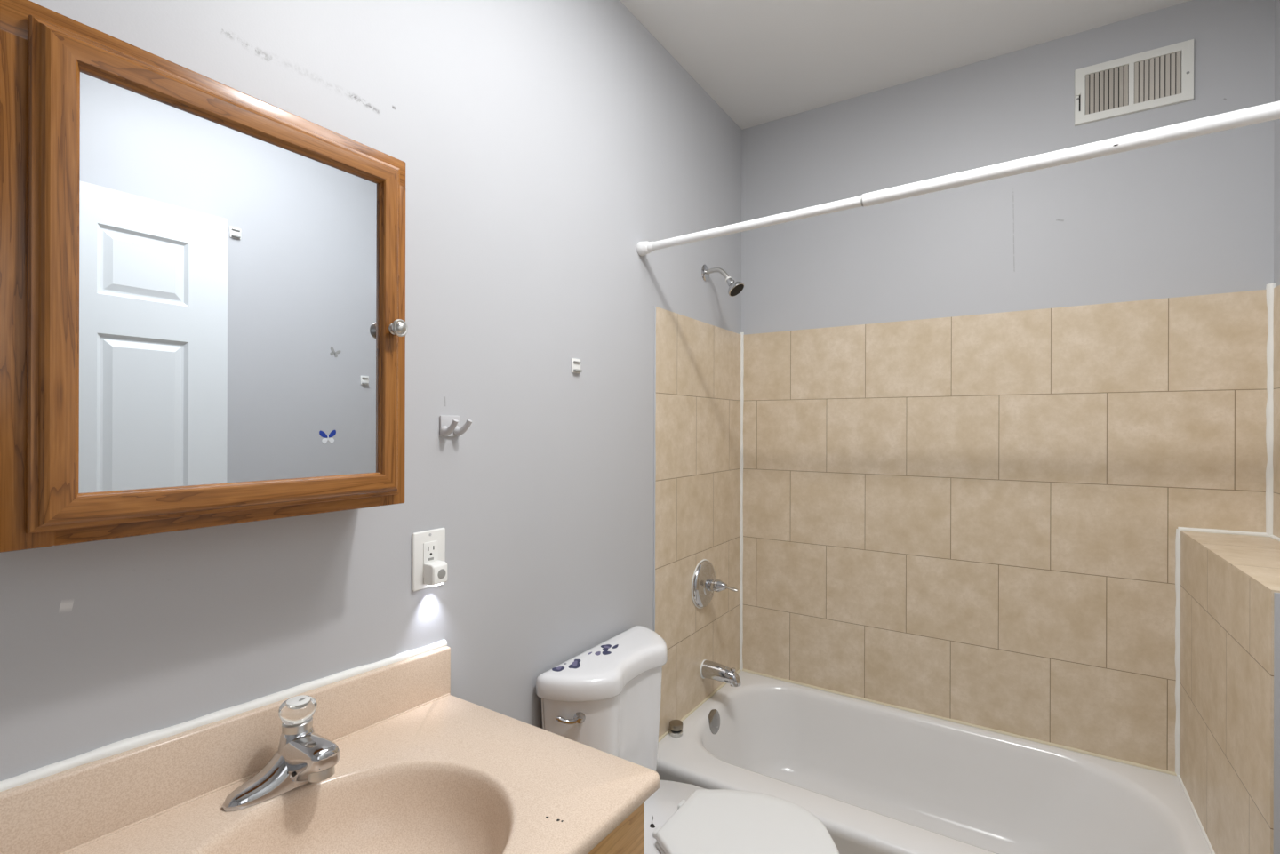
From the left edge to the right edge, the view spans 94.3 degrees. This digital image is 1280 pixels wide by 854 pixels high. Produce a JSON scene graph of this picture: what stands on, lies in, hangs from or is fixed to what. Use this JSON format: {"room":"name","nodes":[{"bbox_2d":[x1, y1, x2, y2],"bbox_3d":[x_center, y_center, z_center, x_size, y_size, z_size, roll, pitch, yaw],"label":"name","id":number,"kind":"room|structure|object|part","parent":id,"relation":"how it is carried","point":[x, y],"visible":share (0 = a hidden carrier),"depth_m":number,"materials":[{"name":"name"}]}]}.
{"room":"bathroom","nodes":[
{"label":"bathroom","id":0,"kind":"room"},
{"bbox_2d":[0,0,741,781],"bbox_3d":[-0.509,0.069,1.158,0.100,2.660,3.495,0,0,33],"label":"wall","id":1,"kind":"structure","parent":0,"point":[539,142],"depth_m":1.27,"materials":[{"name":"paint"}]},
{"bbox_2d":[0,0,407,552],"bbox_3d":[-0.560,-0.160,0.828,0.170,0.580,0.479,0,0,33],"label":"medicine cabinet","id":2,"kind":"object","parent":1,"relation":"attached to","point":[203,324],"visible":1,"depth_m":0.72,"materials":[{"name":"brown wood"}]},
{"bbox_2d":[78,71,378,493],"bbox_3d":[-0.521,-0.159,0.805,0.004,0.482,0.378,0,0,33],"label":"mirror glass","id":3,"kind":"object","parent":2,"relation":"attached to","point":[228,267],"depth_m":0.76,"materials":[{"name":"silver mirror"}]},
{"bbox_3d":[-0.390,-0.158,0.958,0.024,0.028,0.028,0,0,33],"label":"knob","id":4,"kind":"part","parent":2,"relation":"part of","materials":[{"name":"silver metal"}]},
{"bbox_2d":[0,646,450,853],"bbox_3d":[-0.599,0.484,0.905,0.023,0.129,0.753,0,0,33],"label":"backsplash","id":5,"kind":"structure","parent":1,"relation":"attached to","point":[60,812],"depth_m":0.83,"materials":[{"name":"stone"}]},
{"bbox_2d":[412,528,445,591],"bbox_3d":[-0.423,0.266,1.192,0.009,0.115,0.077,0,0,33],"label":"wall outlet","id":6,"kind":"object","parent":1,"relation":"attached to","point":[428,546],"visible":0.82,"depth_m":1.18,"materials":[{"name":"white plastic"}]},
{"bbox_2d":[423,540,438,577],"bbox_3d":[-0.421,0.266,1.191,0.004,0.068,0.034,0,0,33],"label":"receptacle","id":7,"kind":"object","parent":6,"relation":"attached to","point":[430,548],"depth_m":1.19,"materials":[{"name":"white plastic"}]},
{"bbox_2d":[424,560,447,586],"bbox_3d":[-0.406,0.294,1.184,0.029,0.044,0.037,0,0,33],"label":"night light","id":8,"kind":"object","parent":6,"relation":"attached to","point":[436,572],"visible":1,"depth_m":1.17,"materials":[{"name":"white plastic"}]},
{"bbox_2d":[440,416,472,437],"bbox_3d":[-0.379,0.000,1.226,0.046,0.044,0.052,0,0,33],"label":"robe hook","id":9,"kind":"object","parent":1,"relation":"attached to","point":[450,426],"visible":1,"depth_m":1.23,"materials":[{"name":"grey"}]},
{"bbox_3d":[-0.396,0.000,1.236,0.005,0.044,0.050,0,0,33],"label":"hook plate","id":10,"kind":"part","parent":9,"relation":"part of","materials":[{"name":"grey"}]},
{"bbox_2d":[571,358,582,373],"bbox_3d":[-0.167,-0.162,1.584,0.012,0.038,0.036,0,0,33],"label":"hook","id":11,"kind":"object","parent":1,"relation":"attached to","point":[575,363],"visible":1,"depth_m":1.58,"materials":[{"name":"white plastic"}]},
{"bbox_2d":[653,306,655,631],"bbox_3d":[0.047,0.306,1.926,0.008,1.389,0.008,0,0,33],"label":"trim","id":12,"kind":"structure","parent":1,"relation":"attached to","point":[654,404],"depth_m":1.92,"materials":[{"name":"paint"}]},
{"bbox_2d":[655,306,740,737],"bbox_3d":[0.237,0.356,2.220,0.004,1.489,0.700,0,0,33],"label":"wall tile","id":13,"kind":"structure","parent":1,"relation":"attached to","point":[698,419],"depth_m":2.15,"materials":[{"name":"beige tile"}]},
{"bbox_2d":[691,559,738,608],"bbox_3d":[0.292,0.586,2.172,0.142,0.180,0.180,0,0,33],"label":"tub valve","id":14,"kind":"object","parent":13,"relation":"attached to","point":[704,583],"visible":1,"depth_m":2.16,"materials":[{"name":"silver metal"}]},
{"bbox_3d":[0.285,0.585,2.176,0.069,0.046,0.046,0,0,33],"label":"handle","id":15,"kind":"part","parent":14,"relation":"part of","materials":[{"name":"silver metal"}]},
{"bbox_3d":[0.323,0.587,2.152,0.068,0.016,0.021,0,0,33],"label":"lever","id":16,"kind":"part","parent":14,"relation":"part of","materials":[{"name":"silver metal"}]},
{"bbox_2d":[699,659,741,687],"bbox_3d":[0.301,0.909,2.184,0.147,0.068,0.068,0,0,33],"label":"tub spout","id":17,"kind":"object","parent":13,"relation":"attached to","point":[708,669],"visible":1,"depth_m":2.17,"materials":[{"name":"silver metal"}]},
{"bbox_2d":[658,669,741,742],"bbox_3d":[0.224,1.030,2.199,0.013,0.012,0.743,0,0,33],"label":"trim","id":18,"kind":"structure","parent":1,"relation":"attached to","point":[740,670],"depth_m":2.18,"materials":[{"name":"beige"}]},
{"bbox_2d":[701,264,743,296],"bbox_3d":[0.308,-0.541,2.186,0.157,0.132,0.069,0,0,33],"label":"shower","id":19,"kind":"object","parent":1,"relation":"attached to","point":[735,288],"visible":1,"depth_m":2.17,"materials":[{"name":"silver metal"}]},
{"bbox_3d":[0.289,-0.561,2.201,0.103,0.057,0.020,0,0,33],"label":"arm","id":20,"kind":"part","parent":19,"relation":"part of","materials":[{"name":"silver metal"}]},
{"bbox_2d":[636,100,1279,255],"bbox_3d":[0.669,-0.570,1.420,1.594,0.081,0.048,0,0,33],"label":"shower rod","id":21,"kind":"object","parent":1,"relation":"attached to","point":[1269,111],"visible":1,"depth_m":1.31,"materials":[{"name":"white metal"}]},
{"bbox_2d":[619,0,1191,129],"bbox_3d":[0.206,-1.309,0.699,1.793,0.100,3.495,0,0,33],"label":"ceiling","id":22,"kind":"structure","parent":0,"point":[762,61],"depth_m":1.92,"materials":[{"name":"paint"}]},
{"bbox_2d":[741,0,1274,335],"bbox_3d":[1.123,0.073,2.128,1.593,2.660,0.096,0,0,33],"label":"wall","id":23,"kind":"structure","parent":0,"point":[1194,216],"depth_m":1.99,"materials":[{"name":"paint"}]},
{"bbox_2d":[739,332,743,671],"bbox_3d":[0.428,0.322,2.512,0.018,1.438,0.019,0,0,33],"label":"trim","id":24,"kind":"structure","parent":23,"relation":"attached to","point":[740,333],"depth_m":2.50,"materials":[{"name":"white"}]},
{"bbox_2d":[742,669,1176,775],"bbox_3d":[1.011,1.032,2.135,1.393,0.013,0.014,0,0,33],"label":"trim","id":25,"kind":"structure","parent":23,"relation":"attached to","point":[744,670],"depth_m":2.03,"materials":[{"name":"beige"}]},
{"bbox_2d":[742,289,1267,772],"bbox_3d":[1.095,0.359,2.086,1.585,1.488,0.004,0,0,33],"label":"wall tile","id":26,"kind":"structure","parent":23,"relation":"attached to","point":[973,519],"depth_m":2.00,"materials":[{"name":"beige tile"}]},
{"bbox_2d":[1074,39,1193,126],"bbox_3d":[1.505,-1.048,1.817,0.283,0.176,0.017,0,0,33],"label":"air vent","id":27,"kind":"object","parent":23,"relation":"in","point":[1163,76],"visible":1,"depth_m":1.81,"materials":[{"name":"white metal"}]},
{"bbox_2d":[1174,528,1181,775],"bbox_3d":[1.596,0.674,1.758,0.020,0.741,0.020,0,0,-14],"label":"trim","id":28,"kind":"structure","parent":23,"relation":"attached to","point":[1177,659],"depth_m":1.75,"materials":[{"name":"white"}]},
{"bbox_2d":[1177,527,1268,536],"bbox_3d":[1.677,0.304,1.708,0.194,0.015,0.015,0,0,33],"label":"trim","id":29,"kind":"structure","parent":23,"relation":"attached to","point":[1212,531],"depth_m":1.70,"materials":[{"name":"white plastic"}]},
{"bbox_2d":[1265,283,1275,536],"bbox_3d":[1.760,-0.045,1.655,0.022,0.703,0.024,0,0,33],"label":"trim","id":30,"kind":"structure","parent":23,"relation":"attached to","point":[1269,409],"depth_m":1.65,"materials":[{"name":"white plastic"}]},
{"bbox_2d":[1179,530,1279,853],"bbox_3d":[1.470,0.856,1.381,0.196,1.097,0.773,0,0,33],"label":"wall partition","id":31,"kind":"structure","parent":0,"point":[1229,676],"depth_m":1.33,"materials":[{"name":"tile"}]},
{"bbox_2d":[1176,775,1215,853],"bbox_3d":[1.389,1.033,1.439,0.010,0.010,0.763,0,0,33],"label":"trim","id":32,"kind":"structure","parent":31,"relation":"attached to","point":[1178,776],"depth_m":1.57,"materials":[{"name":"white"}]},
{"bbox_2d":[1269,535,1279,541],"bbox_3d":[1.554,0.306,1.337,0.011,0.011,0.749,0,0,33],"label":"trim","id":33,"kind":"structure","parent":31,"relation":"attached to","point":[1274,537],"depth_m":1.62,"materials":[{"name":"white plastic"}]},
{"bbox_2d":[1273,0,1279,287],"bbox_3d":[0.914,0.073,0.241,0.100,2.660,3.495,0,0,33],"label":"wall","id":34,"kind":"structure","parent":0,"point":[1276,186],"depth_m":1.64,"materials":[{"name":"paint"}]},
{"bbox_2d":[1272,285,1279,537],"bbox_3d":[1.561,0.011,1.341,0.004,0.788,0.745,0,0,33],"label":"wall tile","id":35,"kind":"structure","parent":34,"relation":"attached to","point":[1276,291],"depth_m":1.62,"materials":[{"name":"beige tile"}]},
{"bbox_3d":[0.198,1.451,0.699,1.793,0.100,3.495,0,0,33],"label":"floor","id":36,"kind":"structure","parent":0,"visible":0},
{"bbox_2d":[587,802,644,853],"bbox_3d":[-0.381,0.970,0.764,0.547,0.857,0.725,0,0,33],"label":"vanity cabinet","id":37,"kind":"object","parent":36,"relation":"on","point":[628,837],"visible":0.16,"depth_m":0.91,"materials":[{"name":"brown wood"}]},
{"bbox_2d":[0,640,659,853],"bbox_3d":[-0.391,0.540,0.770,0.534,0.259,0.753,0,0,33],"label":"sink","id":38,"kind":"object","parent":37,"relation":"in","point":[421,768],"visible":0.98,"depth_m":0.89,"materials":[{"name":"stone"}]},
{"bbox_2d":[222,695,340,811],"bbox_3d":[-0.508,0.472,0.863,0.118,0.121,0.150,0,0,33],"label":"faucet","id":39,"kind":"object","parent":38,"relation":"on","point":[303,756],"visible":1,"depth_m":0.86,"materials":[{"name":"silver metal"}]},
{"bbox_3d":[-0.516,0.430,0.895,0.050,0.033,0.051,0,0,33],"label":"knob","id":40,"kind":"part","parent":39,"relation":"part of","materials":[{"name":"white plastic"}]},
{"bbox_3d":[-0.484,0.494,0.875,0.090,0.070,0.051,0,0,33],"label":"spout","id":41,"kind":"part","parent":39,"relation":"part of","materials":[{"name":"silver metal"}]},
{"bbox_2d":[536,625,839,853],"bbox_3d":[0.141,1.000,1.446,0.662,0.802,0.453,0,0,33],"label":"toilet","id":42,"kind":"object","parent":36,"relation":"on","point":[605,698],"visible":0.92,"depth_m":1.45,"materials":[{"name":"white ceramic"}]},
{"bbox_2d":[552,666,564,671],"bbox_3d":[-0.201,0.598,1.465,0.028,0.001,0.032,0,0,33],"label":"print","id":43,"kind":"object","parent":42,"relation":"on","point":[556,668],"depth_m":1.46,"materials":[{"name":"blue"}]},
{"bbox_3d":[-0.170,0.697,1.408,0.058,0.021,0.013,0,0,-6],"label":"lever arm","id":44,"kind":"part","parent":42,"relation":"part of","materials":[{"name":"silver metal"}]},
{"bbox_2d":[571,661,577,666],"bbox_3d":[-0.165,0.598,1.496,0.014,0.001,0.035,0,0,-2],"label":"print","id":45,"kind":"object","parent":42,"relation":"on","point":[573,663],"depth_m":1.49,"materials":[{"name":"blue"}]},
{"bbox_3d":[-0.144,0.698,1.418,0.034,0.034,0.029,0,0,-6],"label":"flush lever","id":46,"kind":"part","parent":42,"relation":"part of","materials":[{"name":"silver metal"}]},
{"bbox_3d":[-0.065,0.817,1.580,0.150,0.342,0.425,0,0,33],"label":"tank","id":47,"kind":"part","parent":42,"relation":"part of","materials":[{"name":"white ceramic"}]},
{"bbox_3d":[-0.063,0.626,1.579,0.172,0.055,0.453,0,0,33],"label":"tank lid","id":48,"kind":"part","parent":42,"relation":"part of","materials":[{"name":"white ceramic"}]},
{"bbox_3d":[0.258,0.989,1.383,0.397,0.014,0.376,0,0,33],"label":"seat","id":49,"kind":"part","parent":42,"relation":"part of","materials":[{"name":"white plastic"}]},
{"bbox_3d":[0.146,1.198,1.455,0.625,0.404,0.360,0,0,33],"label":"bowl","id":50,"kind":"part","parent":42,"relation":"part of","materials":[{"name":"white ceramic"}]},
{"bbox_3d":[0.258,0.970,1.383,0.397,0.022,0.376,0,0,33],"label":"seat lid","id":51,"kind":"part","parent":42,"relation":"part of","materials":[{"name":"white plastic"}]},
{"bbox_2d":[656,671,1211,853],"bbox_3d":[0.799,1.214,1.808,1.391,0.377,0.779,0,0,33],"label":"bathtub","id":52,"kind":"object","parent":36,"relation":"on","point":[880,779],"visible":0.78,"depth_m":1.95,"materials":[{"name":"white ceramic"}]},
{"bbox_2d":[669,720,683,737],"bbox_3d":[0.121,1.010,1.984,0.047,0.040,0.047,0,0,33],"label":"stopper","id":53,"kind":"object","parent":52,"relation":"on","point":[676,726],"visible":1,"depth_m":1.97,"materials":[{"name":"grey metal"}]},
{"bbox_3d":[0.268,1.064,2.139,0.025,0.081,0.082,0,0,33],"label":"overflow plate","id":54,"kind":"part","parent":52,"relation":"part of","materials":[{"name":"silver metal"}]}
]}

